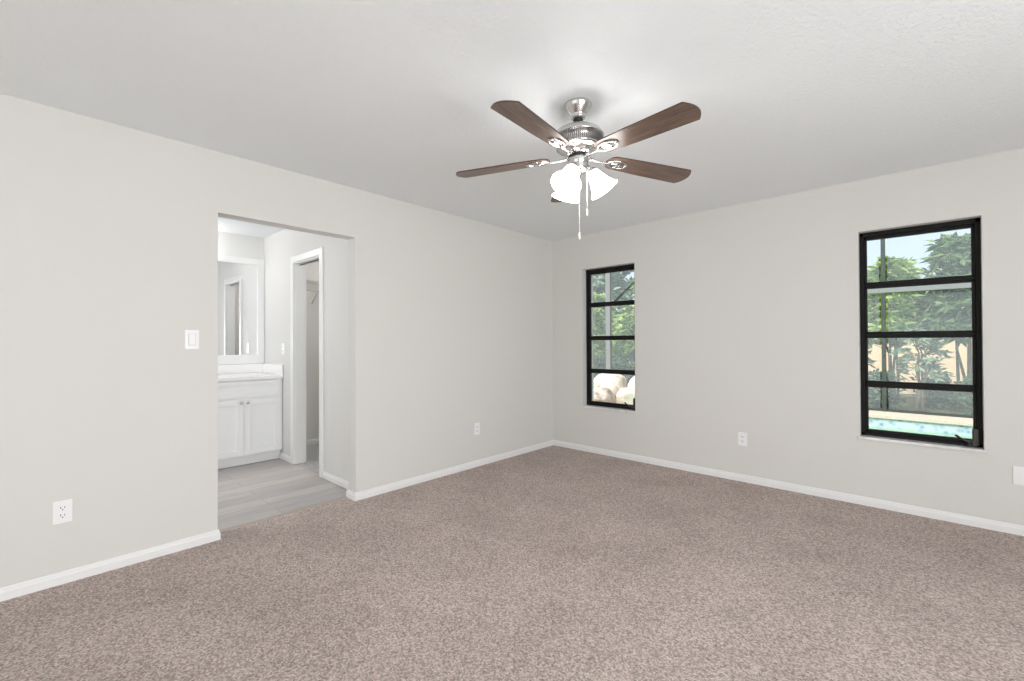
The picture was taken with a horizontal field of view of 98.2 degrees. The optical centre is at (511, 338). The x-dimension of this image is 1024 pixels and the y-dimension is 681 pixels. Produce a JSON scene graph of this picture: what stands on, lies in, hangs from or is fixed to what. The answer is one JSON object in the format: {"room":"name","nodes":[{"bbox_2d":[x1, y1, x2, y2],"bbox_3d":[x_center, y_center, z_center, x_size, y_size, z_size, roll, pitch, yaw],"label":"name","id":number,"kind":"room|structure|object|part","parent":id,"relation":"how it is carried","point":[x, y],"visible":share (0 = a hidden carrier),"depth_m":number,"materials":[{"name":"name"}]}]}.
{"room":"empty bedroom","nodes":[
{"label":"empty bedroom","id":0,"kind":"room"},
{"bbox_2d":[218,231,263,364],"bbox_3d":[-3.800,0.056,4.158,0.120,2.440,2.875,-1,-1,43],"label":"wall","id":1,"kind":"structure","parent":0,"point":[230,244],"depth_m":4.93,"materials":[{"name":"white paint"}]},
{"bbox_2d":[218,254,264,364],"bbox_3d":[-3.349,-0.317,4.543,0.022,1.184,1.491,-1,-1,43],"label":"wall mirror","id":2,"kind":"object","parent":1,"relation":"attached to","point":[241,280],"visible":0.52,"depth_m":4.92,"materials":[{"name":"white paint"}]},
{"bbox_2d":[0,93,552,587],"bbox_3d":[-1.965,0.537,2.749,0.120,3.440,7.540,-1,-1,43],"label":"wall","id":3,"kind":"structure","parent":0,"point":[109,231],"depth_m":2.62,"materials":[{"name":"white paint"}]},
{"bbox_2d":[53,499,72,524],"bbox_3d":[-2.308,0.887,2.279,0.009,0.116,0.072,-1,-1,43],"label":"wall outlet","id":4,"kind":"object","parent":3,"relation":"attached to","point":[62,510],"visible":1,"depth_m":2.28,"materials":[{"name":"white plastic"}]},
{"bbox_2d":[58,512,66,518],"bbox_3d":[-2.306,0.907,2.277,0.003,0.029,0.033,-1,-1,43],"label":"receptacle","id":5,"kind":"object","parent":4,"relation":"attached to","point":[61,515],"depth_m":2.28,"materials":[{"name":"grey"}]},
{"bbox_2d":[58,505,66,510],"bbox_3d":[-2.307,0.868,2.277,0.003,0.029,0.033,-1,-1,43],"label":"receptacle","id":6,"kind":"object","parent":4,"relation":"attached to","point":[60,507],"depth_m":2.28,"materials":[{"name":"grey"}]},
{"bbox_2d":[0,529,220,601],"bbox_3d":[-3.156,1.222,1.443,0.133,0.062,3.770,-1,-1,43],"label":"baseboard","id":7,"kind":"structure","parent":3,"relation":"attached to","point":[52,580],"depth_m":2.38,"materials":[{"name":"white paint"}]},
{"bbox_2d":[185,330,198,348],"bbox_3d":[-1.938,0.003,2.687,0.013,0.116,0.072,-1,-1,43],"label":"light switch","id":8,"kind":"object","parent":3,"relation":"attached to","point":[191,336],"visible":1,"depth_m":2.69,"materials":[{"name":"white plastic"}]},
{"bbox_2d":[474,423,479,434],"bbox_3d":[-0.346,0.891,4.401,0.009,0.116,0.072,-1,-1,43],"label":"wall outlet","id":9,"kind":"object","parent":3,"relation":"attached to","point":[476,425],"visible":1,"depth_m":4.39,"materials":[{"name":"white plastic"}]},
{"bbox_2d":[264,229,347,480],"bbox_3d":[-2.012,0.550,4.392,2.180,3.440,0.100,-1,-1,43],"label":"wall","id":10,"kind":"structure","parent":0,"point":[279,247],"depth_m":4.02,"materials":[{"name":"white paint"}]},
{"bbox_2d":[282,343,284,353],"bbox_3d":[-2.429,0.104,4.705,0.072,0.116,0.009,-1,-1,43],"label":"wall outlet","id":11,"kind":"object","parent":10,"relation":"attached to","point":[283,344],"visible":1,"depth_m":4.69,"materials":[{"name":"white plastic"}]},
{"bbox_2d":[280,452,290,462],"bbox_3d":[-2.370,1.243,4.644,0.302,0.062,0.013,-1,-1,43],"label":"baseboard","id":12,"kind":"structure","parent":10,"relation":"attached to","point":[283,456],"depth_m":4.64,"materials":[{"name":"white paint"}]},
{"bbox_2d":[290,247,323,477],"bbox_3d":[-1.955,0.215,4.339,0.734,2.109,0.132,-1,-1,43],"label":"door frame","id":13,"kind":"structure","parent":10,"relation":"in","point":[298,383],"depth_m":4.51,"materials":[{"name":"white paint"}]},
{"bbox_3d":[-2.238,0.250,4.523,0.068,2.045,0.017,-1,-1,43],"label":"casing","id":14,"kind":"part","parent":13,"relation":"part of","materials":[{"name":"white paint"}]},
{"bbox_3d":[-2.132,0.249,4.583,0.015,2.043,0.015,-1,-1,43],"label":"closet casing","id":15,"kind":"part","parent":13,"relation":"part of","materials":[{"name":"white paint"}]},
{"bbox_3d":[-1.998,-0.807,4.305,0.734,0.064,0.017,-1,-1,43],"label":"head casing","id":16,"kind":"part","parent":13,"relation":"part of","materials":[{"name":"white paint"}]},
{"bbox_3d":[-1.749,0.244,4.071,0.068,2.045,0.017,-1,-1,43],"label":"casing","id":17,"kind":"part","parent":13,"relation":"part of","materials":[{"name":"white paint"}]},
{"bbox_2d":[306,261,318,439],"bbox_3d":[-2.260,0.061,5.662,0.120,2.440,1.425,-1,-1,43],"label":"wall","id":18,"kind":"structure","parent":0,"point":[312,270],"depth_m":5.39,"materials":[{"name":"white paint"}]},
{"bbox_2d":[306,280,318,303],"bbox_3d":[-2.105,-0.549,5.521,0.308,0.246,1.385,-1,-1,43],"label":"wire shelf","id":19,"kind":"object","parent":18,"relation":"attached to","point":[307,281],"visible":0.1,"depth_m":5.17,"materials":[{"name":"grey"}]},
{"bbox_2d":[0,443,1023,680],"bbox_3d":[-0.704,1.302,1.512,8.000,0.122,7.200,-1,-1,43],"label":"floor","id":20,"kind":"structure","parent":0,"point":[551,563],"depth_m":2.19,"materials":[{"name":"beige carpet"}]},
{"bbox_2d":[218,378,281,468],"bbox_3d":[-3.134,0.844,4.333,0.600,0.862,1.501,-1,-1,43],"label":"vanity cabinet","id":21,"kind":"object","parent":20,"relation":"on","point":[249,411],"visible":0.2,"depth_m":4.47,"materials":[{"name":"white paint"}]},
{"bbox_3d":[-2.804,0.883,4.314,0.008,0.448,0.234,-1,-1,43],"label":"panel","id":22,"kind":"part","parent":21,"relation":"part of","materials":[{"name":"white paint"}]},
{"bbox_3d":[-2.800,0.883,4.310,0.019,0.556,0.342,-1,-1,43],"label":"door","id":23,"kind":"part","parent":21,"relation":"part of","materials":[{"name":"white paint"}]},
{"bbox_3d":[-2.689,0.503,4.443,0.008,0.086,0.611,-1,-1,43],"label":"panel","id":24,"kind":"part","parent":21,"relation":"part of","materials":[{"name":"white paint"}]},
{"bbox_3d":[-2.685,0.503,4.439,0.019,0.160,0.685,-1,-1,43],"label":"drawer","id":25,"kind":"part","parent":21,"relation":"part of","materials":[{"name":"white paint"}]},
{"bbox_2d":[218,363,282,381],"bbox_3d":[-3.145,0.343,4.338,0.586,0.137,1.511,-1,-1,43],"label":"countertop","id":26,"kind":"structure","parent":21,"relation":"on","point":[232,372],"depth_m":4.79,"materials":[{"name":"white stone"}]},
{"bbox_3d":[-2.566,0.884,4.563,0.019,0.556,0.340,-1,-1,43],"label":"door","id":27,"kind":"part","parent":21,"relation":"part of","materials":[{"name":"white paint"}]},
{"bbox_3d":[-2.570,0.884,4.566,0.008,0.448,0.232,-1,-1,43],"label":"panel","id":28,"kind":"part","parent":21,"relation":"part of","materials":[{"name":"white paint"}]},
{"bbox_2d":[220,496,347,532],"bbox_3d":[-1.624,1.260,3.205,0.040,0.008,0.924,-1,-1,43],"label":"trim","id":29,"kind":"structure","parent":20,"relation":"on","point":[344,497],"depth_m":3.17,"materials":[{"name":"beige"}]},
{"bbox_2d":[0,0,1023,240],"bbox_3d":[-0.755,-1.257,1.487,8.240,0.120,7.320,-1,-1,43],"label":"ceiling","id":30,"kind":"structure","parent":0,"point":[394,99],"depth_m":2.08,"materials":[{"name":"white"}]},
{"bbox_2d":[456,97,700,239],"bbox_3d":[0.331,-0.846,2.226,1.246,0.701,1.290,-1,-1,43],"label":"ceiling fan","id":31,"kind":"object","parent":30,"relation":"hanging from","point":[577,140],"visible":1,"depth_m":2.18,"materials":[{"name":"silver metal"}]},
{"bbox_3d":[-0.053,-0.913,2.374,0.520,0.006,0.138,-3,8,16],"label":"blade","id":32,"kind":"part","parent":31,"relation":"part of","materials":[{"name":"brown wood"}]},
{"bbox_3d":[0.101,-0.917,1.912,0.138,0.007,0.520,10,8,34],"label":"blade","id":33,"kind":"part","parent":31,"relation":"part of","materials":[{"name":"brown wood"}]},
{"bbox_3d":[0.298,-0.800,2.350,0.152,0.113,0.152,0,33,-24],"label":"lamp shade","id":34,"kind":"part","parent":31,"relation":"part of","materials":[{"name":"white"}]},
{"bbox_3d":[0.280,-0.802,2.179,0.152,0.113,0.152,-1,-34,36],"label":"lamp shade","id":35,"kind":"part","parent":31,"relation":"part of","materials":[{"name":"white"}]},
{"bbox_3d":[0.326,-0.913,2.648,0.138,0.006,0.520,-9,-2,-2],"label":"blade","id":36,"kind":"part","parent":31,"relation":"part of","materials":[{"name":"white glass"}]},
{"bbox_3d":[0.283,-0.808,2.183,0.044,0.067,0.044,-1,-34,36],"label":"bulb","id":37,"kind":"part","parent":31,"relation":"part of","materials":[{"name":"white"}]},
{"bbox_3d":[0.335,-0.690,2.208,0.007,0.325,0.006,-1,-1,43],"label":"pull chain","id":38,"kind":"part","parent":31,"relation":"part of","materials":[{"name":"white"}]},
{"bbox_3d":[0.437,-0.802,2.249,0.152,0.113,0.152,-33,-4,5],"label":"lamp shade","id":39,"kind":"part","parent":31,"relation":"part of","materials":[{"name":"white"}]},
{"bbox_3d":[0.575,-0.919,1.954,0.138,0.006,0.520,11,-5,-37],"label":"blade","id":40,"kind":"part","parent":31,"relation":"part of","materials":[{"name":"brown wood"}]},
{"bbox_3d":[0.737,-0.916,2.403,0.520,0.006,0.138,2,-10,-20],"label":"blade","id":41,"kind":"part","parent":31,"relation":"part of","materials":[{"name":"brown wood"}]},
{"bbox_2d":[552,148,1023,525],"bbox_3d":[2.698,0.058,3.424,5.820,2.710,0.220,-1,-1,43],"label":"wall","id":42,"kind":"structure","parent":0,"point":[747,315],"depth_m":3.64,"materials":[{"name":"white paint"}]},
{"bbox_2d":[581,264,635,412],"bbox_3d":[1.074,-0.010,4.850,0.670,1.560,0.141,-1,-1,43],"label":"window","id":43,"kind":"structure","parent":42,"relation":"in","point":[619,407],"depth_m":4.94,"materials":[{"name":"metal"}]},
{"bbox_3d":[1.065,0.759,4.831,0.670,0.021,0.106,-1,-1,43],"label":"sill","id":44,"kind":"part","parent":43,"relation":"part of","materials":[{"name":"stone"}]},
{"bbox_3d":[1.100,-0.572,4.885,0.588,0.367,0.037,-1,-1,43],"label":"sash","id":45,"kind":"part","parent":43,"relation":"part of","materials":[{"name":"black"}]},
{"bbox_3d":[1.102,-0.200,4.882,0.588,0.372,0.037,-1,-1,43],"label":"sash","id":46,"kind":"part","parent":43,"relation":"part of","materials":[{"name":"black"}]},
{"bbox_3d":[1.097,-0.387,4.879,0.588,0.016,0.038,-1,-1,43],"label":"meeting rail","id":47,"kind":"part","parent":43,"relation":"part of","materials":[{"name":"black"}]},
{"bbox_3d":[1.099,-0.012,4.877,0.588,0.016,0.038,-1,-1,43],"label":"meeting rail","id":48,"kind":"part","parent":43,"relation":"part of","materials":[{"name":"black"}]},
{"bbox_3d":[1.103,0.173,4.879,0.588,0.368,0.037,-1,-1,43],"label":"sash","id":49,"kind":"part","parent":43,"relation":"part of","materials":[{"name":"black"}]},
{"bbox_3d":[1.105,0.543,4.876,0.588,0.365,0.037,-1,-1,43],"label":"sash","id":50,"kind":"part","parent":43,"relation":"part of","materials":[{"name":"black"}]},
{"bbox_3d":[1.101,0.359,4.874,0.588,0.016,0.038,-1,-1,43],"label":"meeting rail","id":51,"kind":"part","parent":43,"relation":"part of","materials":[{"name":"black"}]},
{"bbox_2d":[307,438,1023,535],"bbox_3d":[0.921,1.218,3.188,7.890,0.062,2.532,-1,-1,43],"label":"baseboard","id":52,"kind":"structure","parent":42,"relation":"attached to","point":[989,524],"depth_m":3.73,"materials":[{"name":"white paint"}]},
{"bbox_2d":[738,432,746,445],"bbox_3d":[2.022,0.877,3.890,0.072,0.116,0.009,-1,-1,43],"label":"wall outlet","id":53,"kind":"object","parent":42,"relation":"attached to","point":[742,437],"visible":1,"depth_m":3.89,"materials":[{"name":"white plastic"}]},
{"bbox_2d":[858,218,987,453],"bbox_3d":[2.892,-0.031,3.169,0.672,1.560,0.141,-1,-1,43],"label":"window","id":54,"kind":"structure","parent":42,"relation":"in","point":[975,444],"depth_m":3.13,"materials":[{"name":"metal"}]},
{"bbox_3d":[2.918,-0.593,3.204,0.590,0.367,0.037,-1,-1,43],"label":"sash","id":55,"kind":"part","parent":54,"relation":"part of","materials":[{"name":"black"}]},
{"bbox_3d":[2.920,-0.220,3.201,0.590,0.372,0.037,-1,-1,43],"label":"sash","id":56,"kind":"part","parent":54,"relation":"part of","materials":[{"name":"black"}]},
{"bbox_3d":[2.915,-0.408,3.199,0.590,0.016,0.038,-1,-1,43],"label":"meeting rail","id":57,"kind":"part","parent":54,"relation":"part of","materials":[{"name":"black"}]},
{"bbox_3d":[2.917,-0.033,3.196,0.590,0.016,0.038,-1,-1,43],"label":"meeting rail","id":58,"kind":"part","parent":54,"relation":"part of","materials":[{"name":"black"}]},
{"bbox_3d":[2.921,0.153,3.198,0.590,0.368,0.037,-1,-1,43],"label":"sash","id":59,"kind":"part","parent":54,"relation":"part of","materials":[{"name":"black"}]},
{"bbox_3d":[2.923,0.522,3.196,0.590,0.365,0.037,-1,-1,43],"label":"sash","id":60,"kind":"part","parent":54,"relation":"part of","materials":[{"name":"black"}]},
{"bbox_3d":[2.918,0.338,3.193,0.590,0.016,0.038,-1,-1,43],"label":"meeting rail","id":61,"kind":"part","parent":54,"relation":"part of","materials":[{"name":"black"}]},
{"bbox_3d":[2.883,0.739,3.150,0.672,0.021,0.106,-1,-1,43],"label":"sill","id":62,"kind":"part","parent":54,"relation":"part of","materials":[{"name":"stone"}]},
{"bbox_3d":[3.045,0.677,2.989,0.091,0.065,0.025,0,-1,29],"label":"crank handle","id":63,"kind":"part","parent":54,"relation":"part of","materials":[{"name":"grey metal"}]},
{"bbox_2d":[1013,466,1023,485],"bbox_3d":[3.224,0.864,2.778,0.117,0.116,0.008,-1,-1,43],"label":"cable plate","id":64,"kind":"object","parent":42,"relation":"attached to","point":[1018,472],"visible":1,"depth_m":2.80,"materials":[{"name":"white plastic"}]},
{"label":"outside","id":65,"kind":"structure","parent":0,"visible":0},
{"bbox_2d":[599,362,970,413],"bbox_3d":[10.282,1.608,17.366,30.000,0.280,17.000,-1,-1,43],"label":"garden","id":66,"kind":"object","parent":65,"point":[910,403],"depth_m":9.15,"materials":[{"name":"green plant"}]},
{"bbox_2d":[593,355,600,377],"bbox_3d":[2.381,0.998,14.581,1.250,1.095,1.254,0,0,-2],"label":"shrub","id":67,"kind":"object","parent":66,"relation":"on","point":[594,361],"visible":0.06,"depth_m":14.64,"materials":[{"name":"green plant"}]},
{"bbox_2d":[593,292,622,376],"bbox_3d":[3.050,-0.126,16.090,2.100,3.255,2.166,0,0,19],"label":"tree","id":68,"kind":"object","parent":66,"relation":"on","point":[598,347],"visible":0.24,"depth_m":15.65,"materials":[{"name":"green plant"}]},
{"bbox_2d":[593,272,634,362],"bbox_3d":[3.668,-1.391,19.526,3.705,5.832,3.564,0,0,3],"label":"tree","id":69,"kind":"object","parent":66,"relation":"on","point":[598,282],"visible":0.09,"depth_m":18.81,"materials":[{"name":"green plant"}]},
{"bbox_2d":[595,270,634,367],"bbox_3d":[4.898,-1.386,23.696,4.930,6.552,5.045,-1,-1,43],"label":"tree","id":70,"kind":"object","parent":66,"relation":"on","point":[602,364],"visible":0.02,"depth_m":23.16,"materials":[{"name":"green plant"}]},
{"bbox_2d":[600,355,634,382],"bbox_3d":[3.233,1.044,13.478,1.219,1.134,1.243,0,0,11],"label":"shrub","id":71,"kind":"object","parent":66,"relation":"on","point":[617,363],"visible":0.4,"depth_m":13.34,"materials":[{"name":"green plant"}]},
{"bbox_2d":[612,298,634,355],"bbox_3d":[4.255,0.057,14.482,2.183,2.859,2.181,-1,-1,43],"label":"tree","id":72,"kind":"object","parent":66,"relation":"on","point":[625,321],"visible":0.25,"depth_m":14.34,"materials":[{"name":"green plant"}]},
{"bbox_2d":[620,278,633,300],"bbox_3d":[6.195,-1.529,17.592,3.835,6.057,3.768,-1,-1,43],"label":"tree","id":73,"kind":"object","parent":66,"relation":"on","point":[631,290],"visible":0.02,"depth_m":18.06,"materials":[{"name":"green plant"}]},
{"bbox_2d":[868,308,876,368],"bbox_3d":[7.297,-0.241,10.363,1.990,3.362,1.984,-1,-1,43],"label":"shrub","id":74,"kind":"object","parent":66,"relation":"on","point":[869,345],"visible":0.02,"depth_m":9.81,"materials":[{"name":"green plant"}]},
{"bbox_2d":[868,368,906,409],"bbox_3d":[7.467,1.067,9.033,0.920,0.961,0.933,-1,-1,43],"label":"shrub","id":75,"kind":"object","parent":66,"relation":"on","point":[876,399],"visible":0.46,"depth_m":8.92,"materials":[{"name":"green plant"}]},
{"bbox_2d":[867,255,941,402],"bbox_3d":[8.294,-0.206,9.697,1.702,3.276,1.522,0,0,-18],"label":"tree","id":76,"kind":"object","parent":66,"relation":"on","point":[899,316],"visible":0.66,"depth_m":9.40,"materials":[{"name":"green plant"}]},
{"bbox_2d":[868,295,971,393],"bbox_3d":[10.892,0.073,11.121,10.680,2.750,0.330,-1,-1,43],"label":"wall","id":77,"kind":"structure","parent":66,"relation":"on","point":[876,354],"depth_m":11.42,"materials":[{"name":"beige paint"}]},
{"bbox_2d":[888,327,956,410],"bbox_3d":[8.043,0.587,8.708,1.038,1.683,0.883,-1,-1,43],"label":"shrub","id":78,"kind":"object","parent":66,"relation":"on","point":[928,365],"visible":0.9,"depth_m":8.65,"materials":[{"name":"green plant"}]},
{"bbox_2d":[909,376,960,409],"bbox_3d":[8.614,1.075,9.053,0.875,0.760,0.757,-1,-1,43],"label":"shrub","id":79,"kind":"object","parent":66,"relation":"on","point":[936,400],"visible":0.5,"depth_m":8.88,"materials":[{"name":"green plant"}]},
{"bbox_2d":[910,232,971,409],"bbox_3d":[9.025,-0.382,8.890,1.840,3.607,1.874,-1,-1,43],"label":"tree","id":80,"kind":"object","parent":66,"relation":"on","point":[954,249],"visible":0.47,"depth_m":8.79,"materials":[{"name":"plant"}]},
{"bbox_2d":[948,373,972,414],"bbox_3d":[8.623,1.037,8.123,0.932,0.916,0.945,-1,-1,43],"label":"shrub","id":81,"kind":"object","parent":66,"relation":"on","point":[958,398],"visible":0.27,"depth_m":8.19,"materials":[{"name":"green plant"}]},
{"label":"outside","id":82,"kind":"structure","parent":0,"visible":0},
{"bbox_2d":[615,400,972,421],"bbox_3d":[3.311,1.463,7.619,19.000,0.120,6.780,-1,-1,43],"label":"pool deck","id":83,"kind":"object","parent":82,"point":[870,411],"visible":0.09,"depth_m":8.05,"materials":[{"name":"white concrete"}]},
{"bbox_2d":[594,387,615,402],"bbox_3d":[1.918,1.261,9.983,0.693,0.351,0.869,-1,-1,35],"label":"boulder","id":84,"kind":"object","parent":83,"relation":"on","point":[602,394],"visible":0.45,"depth_m":9.73,"materials":[{"name":"beige stone"}]},
{"bbox_2d":[594,373,627,399],"bbox_3d":[2.368,1.131,10.939,0.931,0.621,1.198,0,0,4],"label":"boulder","id":85,"kind":"object","parent":83,"relation":"on","point":[614,382],"visible":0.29,"depth_m":10.51,"materials":[{"name":"beige stone"}]},
{"bbox_2d":[616,387,634,404],"bbox_3d":[2.547,1.231,9.446,0.663,0.397,0.584,0,0,7],"label":"boulder","id":86,"kind":"object","parent":83,"relation":"on","point":[626,394],"visible":0.38,"depth_m":9.22,"materials":[{"name":"beige stone"}]},
{"bbox_2d":[627,376,634,386],"bbox_3d":[3.067,1.104,10.239,0.810,0.660,0.804,0,0,-18],"label":"boulder","id":87,"kind":"object","parent":83,"relation":"on","point":[631,383],"visible":0.09,"depth_m":10.16,"materials":[{"name":"beige stone"}]},
{"bbox_2d":[593,239,972,417],"bbox_3d":[5.813,-0.601,9.835,14.300,4.020,0.110,-1,-1,43],"label":"screen enclosure","id":88,"kind":"object","parent":83,"relation":"on","point":[608,276],"visible":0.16,"depth_m":8.53,"materials":[{"name":"grey metal"}]},
{"bbox_3d":[2.759,-0.506,12.658,0.150,3.900,0.100,-1,-1,43],"label":"post","id":89,"kind":"part","parent":88,"relation":"part of","materials":[{"name":"grey metal"}]},
{"bbox_3d":[7.179,-0.556,8.572,0.065,3.900,0.100,-1,-1,43],"label":"post","id":90,"kind":"part","parent":88,"relation":"part of","materials":[{"name":"brown metal"}]},
{"bbox_3d":[5.821,1.384,9.819,14.300,0.050,0.060,-1,-1,43],"label":"rail","id":91,"kind":"part","parent":88,"relation":"part of","materials":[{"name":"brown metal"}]},
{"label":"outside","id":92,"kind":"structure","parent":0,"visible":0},
{"bbox_2d":[869,413,972,438],"bbox_3d":[5.419,2.062,6.246,9.050,1.382,4.670,-1,-1,43],"label":"swimming pool","id":93,"kind":"object","parent":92,"point":[931,426],"visible":0.06,"depth_m":7.60,"materials":[{"name":"blue tile"}]}
]}

